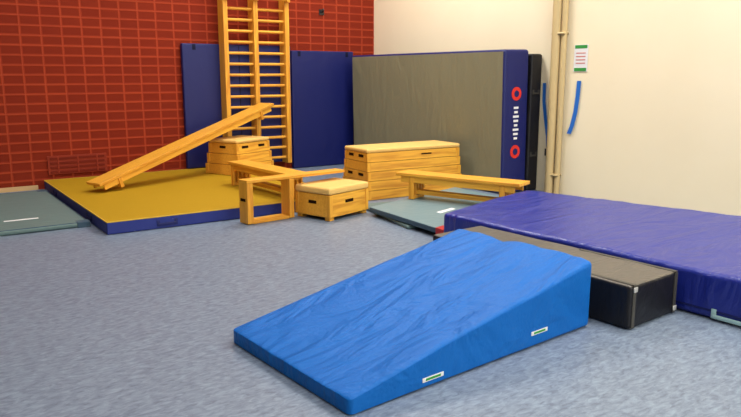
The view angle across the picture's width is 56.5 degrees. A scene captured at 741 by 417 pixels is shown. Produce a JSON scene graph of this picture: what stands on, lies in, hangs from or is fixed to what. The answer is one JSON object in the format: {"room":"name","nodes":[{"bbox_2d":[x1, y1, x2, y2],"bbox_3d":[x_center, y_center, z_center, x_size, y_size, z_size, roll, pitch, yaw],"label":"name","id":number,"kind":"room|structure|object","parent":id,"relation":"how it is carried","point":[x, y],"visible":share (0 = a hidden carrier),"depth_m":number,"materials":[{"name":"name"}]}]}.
{"room":"school gymnasium","nodes":[
{"label":"school gymnasium","id":0,"kind":"room"},
{"bbox_2d":[0,0,373,188],"bbox_3d":[-6.619,-2.703,7.388,16.600,5.500,0.300,-7,13,-34],"label":"brick wall","id":1,"kind":"structure","parent":0,"point":[77,77],"depth_m":9.51,"materials":[{"name":"red brick"}]},
{"bbox_2d":[0,185,38,192],"bbox_3d":[-8.753,0.284,6.272,10.500,0.060,0.020,-7,13,-34],"label":"baseboard","id":2,"kind":"structure","parent":1,"relation":"attached to","point":[34,187],"depth_m":9.05,"materials":[{"name":"brown wood"}]},
{"bbox_2d":[47,153,107,174],"bbox_3d":[-3.994,-0.611,9.423,0.760,0.250,0.032,-7,13,-34],"label":"air vent","id":3,"kind":"object","parent":1,"relation":"in","point":[80,163],"visible":1,"depth_m":9.41,"materials":[{"name":"red metal"}]},
{"bbox_2d":[180,43,291,168],"bbox_3d":[-2.007,-1.580,10.588,1.760,1.820,0.079,-7,13,-34],"label":"pad","id":4,"kind":"object","parent":1,"relation":"attached to","point":[200,63],"visible":0.59,"depth_m":10.32,"materials":[{"name":"blue plastic"}]},
{"bbox_2d":[217,0,291,162],"bbox_3d":[-1.726,-2.034,10.479,1.070,2.750,0.270,-7,13,-34],"label":"bars","id":5,"kind":"object","parent":1,"relation":"attached to","point":[252,9],"visible":0.77,"depth_m":10.46,"materials":[{"name":"brown wood"}]},
{"bbox_2d":[319,9,323,14],"bbox_3d":[-0.775,-3.179,11.151,0.090,0.095,0.078,-7,13,-34],"label":"wall hook","id":6,"kind":"object","parent":1,"relation":"attached to","point":[321,11],"visible":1,"depth_m":11.16,"materials":[{"name":"black metal"}]},
{"bbox_2d":[0,164,740,416],"bbox_3d":[-1.437,1.479,0.516,16.600,0.100,18.600,-7,13,-34],"label":"floor","id":7,"kind":"structure","parent":0,"point":[94,323],"depth_m":3.91,"materials":[{"name":"grey carpet"}]},
{"bbox_2d":[0,190,90,235],"bbox_3d":[-4.405,0.089,7.290,2.220,0.054,2.370,-7,13,-34],"label":"mat","id":8,"kind":"object","parent":7,"relation":"on","point":[38,210],"visible":1,"depth_m":7.29,"materials":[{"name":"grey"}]},
{"bbox_2d":[44,168,304,234],"bbox_3d":[-2.288,-0.208,8.634,2.774,0.126,3.254,-7,13,-34],"label":"mat","id":9,"kind":"object","parent":7,"relation":"on","point":[170,198],"visible":0.6,"depth_m":7.70,"materials":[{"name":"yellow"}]},
{"bbox_2d":[86,103,274,189],"bbox_3d":[-2.397,-0.908,9.299,0.280,0.927,3.028,8,13,35],"label":"bench","id":10,"kind":"object","parent":9,"relation":"on","point":[116,176],"visible":1,"depth_m":9.02,"materials":[{"name":"brown wood"}]},
{"bbox_2d":[205,135,273,174],"bbox_3d":[-1.884,-0.778,9.950,0.639,0.488,0.759,7,13,31],"label":"box","id":11,"kind":"object","parent":9,"relation":"on","point":[222,150],"visible":0.86,"depth_m":9.72,"materials":[{"name":"brown wood"}]},
{"bbox_2d":[227,160,303,197],"bbox_3d":[-1.267,-0.359,8.289,0.270,0.300,1.450,-8,14,-37],"label":"bench","id":12,"kind":"object","parent":9,"relation":"on","point":[240,169],"visible":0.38,"depth_m":8.26,"materials":[{"name":"brown wood"}]},
{"bbox_2d":[239,168,344,224],"bbox_3d":[-0.821,-0.144,7.430,1.277,0.454,0.160,-10,14,-41],"label":"bench","id":13,"kind":"object","parent":7,"relation":"on","point":[287,180],"visible":1,"depth_m":7.23,"materials":[{"name":"brown wood"}]},
{"bbox_2d":[290,50,352,167],"bbox_3d":[-0.787,-1.643,11.429,1.170,1.880,0.079,-7,13,-34],"label":"pad","id":14,"kind":"object","parent":7,"relation":"on","point":[321,81],"visible":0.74,"depth_m":11.37,"materials":[{"name":"blue plastic"}]},
{"bbox_2d":[295,178,367,220],"bbox_3d":[-0.418,-0.109,7.528,0.510,0.350,0.650,9,14,38],"label":"box","id":15,"kind":"object","parent":7,"relation":"on","point":[330,198],"visible":1,"depth_m":7.33,"materials":[{"name":"brown wood"}]},
{"bbox_2d":[366,201,418,228],"bbox_3d":[0.787,0.023,7.674,1.450,0.035,1.300,-4,12,-22],"label":"mat","id":16,"kind":"object","parent":7,"relation":"on","point":[408,226],"visible":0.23,"depth_m":7.14,"materials":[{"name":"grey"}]},
{"bbox_2d":[370,187,497,233],"bbox_3d":[0.873,-0.011,7.579,1.247,0.061,2.220,9,14,38],"label":"mat","id":17,"kind":"object","parent":16,"relation":"on","point":[427,212],"visible":0.54,"depth_m":7.37,"materials":[{"name":"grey grey-green vinyl"}]},
{"bbox_2d":[396,170,529,201],"bbox_3d":[0.992,-0.211,7.667,1.520,0.295,0.280,8,13,34],"label":"bench","id":18,"kind":"object","parent":17,"relation":"on","point":[417,180],"visible":0.8,"depth_m":7.59,"materials":[{"name":"brown wood"}]},
{"bbox_2d":[343,140,460,200],"bbox_3d":[0.421,-0.524,8.956,1.465,0.618,0.640,-7,13,-31],"label":"box","id":19,"kind":"object","parent":7,"relation":"on","point":[378,165],"visible":0.83,"depth_m":8.63,"materials":[{"name":"brown wood"}]},
{"bbox_2d":[234,229,591,414],"bbox_3d":[0.272,0.529,4.023,1.820,0.428,1.124,-9,14,-38],"label":"mat","id":20,"kind":"object","parent":7,"relation":"on","point":[457,302],"visible":1,"depth_m":3.81,"materials":[{"name":"blue plastic"}]},
{"bbox_2d":[352,49,527,193],"bbox_3d":[0.858,-1.357,10.127,0.449,1.810,3.459,-9,14,-34],"label":"mat","id":21,"kind":"object","parent":7,"relation":"on","point":[476,100],"visible":0.7,"depth_m":9.31,"materials":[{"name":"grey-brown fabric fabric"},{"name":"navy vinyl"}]},
{"bbox_2d":[524,54,541,190],"bbox_3d":[1.134,-1.373,10.334,0.200,1.760,3.513,-7,13,-34],"label":"mat","id":22,"kind":"object","parent":7,"relation":"on","point":[534,60],"visible":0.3,"depth_m":8.90,"materials":[{"name":"black plastic"}]},
{"bbox_2d":[433,226,677,328],"bbox_3d":[1.228,0.432,4.917,0.550,0.278,1.730,-8,14,-37],"label":"block","id":23,"kind":"object","parent":7,"relation":"on","point":[624,293],"visible":0.52,"depth_m":4.28,"materials":[{"name":"black plastic"}]},
{"bbox_2d":[444,190,740,325],"bbox_3d":[2.428,0.358,5.152,4.043,0.334,2.126,10,15,41],"label":"mat","id":24,"kind":"object","parent":7,"relation":"on","point":[704,248],"visible":0.76,"depth_m":5.31,"materials":[{"name":"blue plastic"}]},
{"bbox_2d":[374,0,740,215],"bbox_3d":[5.280,-2.147,4.517,0.300,5.500,18.000,-7,13,-34],"label":"wall","id":25,"kind":"structure","parent":0,"point":[658,120],"depth_m":7.87,"materials":[{"name":"paint"}]},
{"bbox_2d":[542,83,546,155],"bbox_3d":[2.253,-1.146,8.883,0.024,0.925,0.160,-7,13,-34],"label":"strap","id":26,"kind":"object","parent":25,"relation":"attached to","point":[544,84],"visible":0.62,"depth_m":8.88,"materials":[{"name":"blue"}]},
{"bbox_2d":[544,0,568,193],"bbox_3d":[2.323,-2.878,8.349,0.125,5.480,0.190,-7,13,-34],"label":"pipe","id":27,"kind":"object","parent":25,"relation":"attached to","point":[551,174],"visible":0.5,"depth_m":8.60,"materials":[{"name":"brown metal"}]},
{"bbox_2d":[567,81,580,133],"bbox_3d":[2.506,-1.243,8.503,0.008,0.650,0.170,-8,14,-37],"label":"strap","id":28,"kind":"object","parent":25,"relation":"attached to","point":[578,86],"visible":1,"depth_m":8.48,"materials":[{"name":"blue fabric"}]},
{"bbox_2d":[573,44,588,71],"bbox_3d":[2.545,-1.819,8.351,0.008,0.320,0.200,-7,13,-34],"label":"information sign","id":29,"kind":"object","parent":25,"relation":"attached to","point":[581,51],"visible":1,"depth_m":8.35,"materials":[{"name":"white paper"}]}
]}

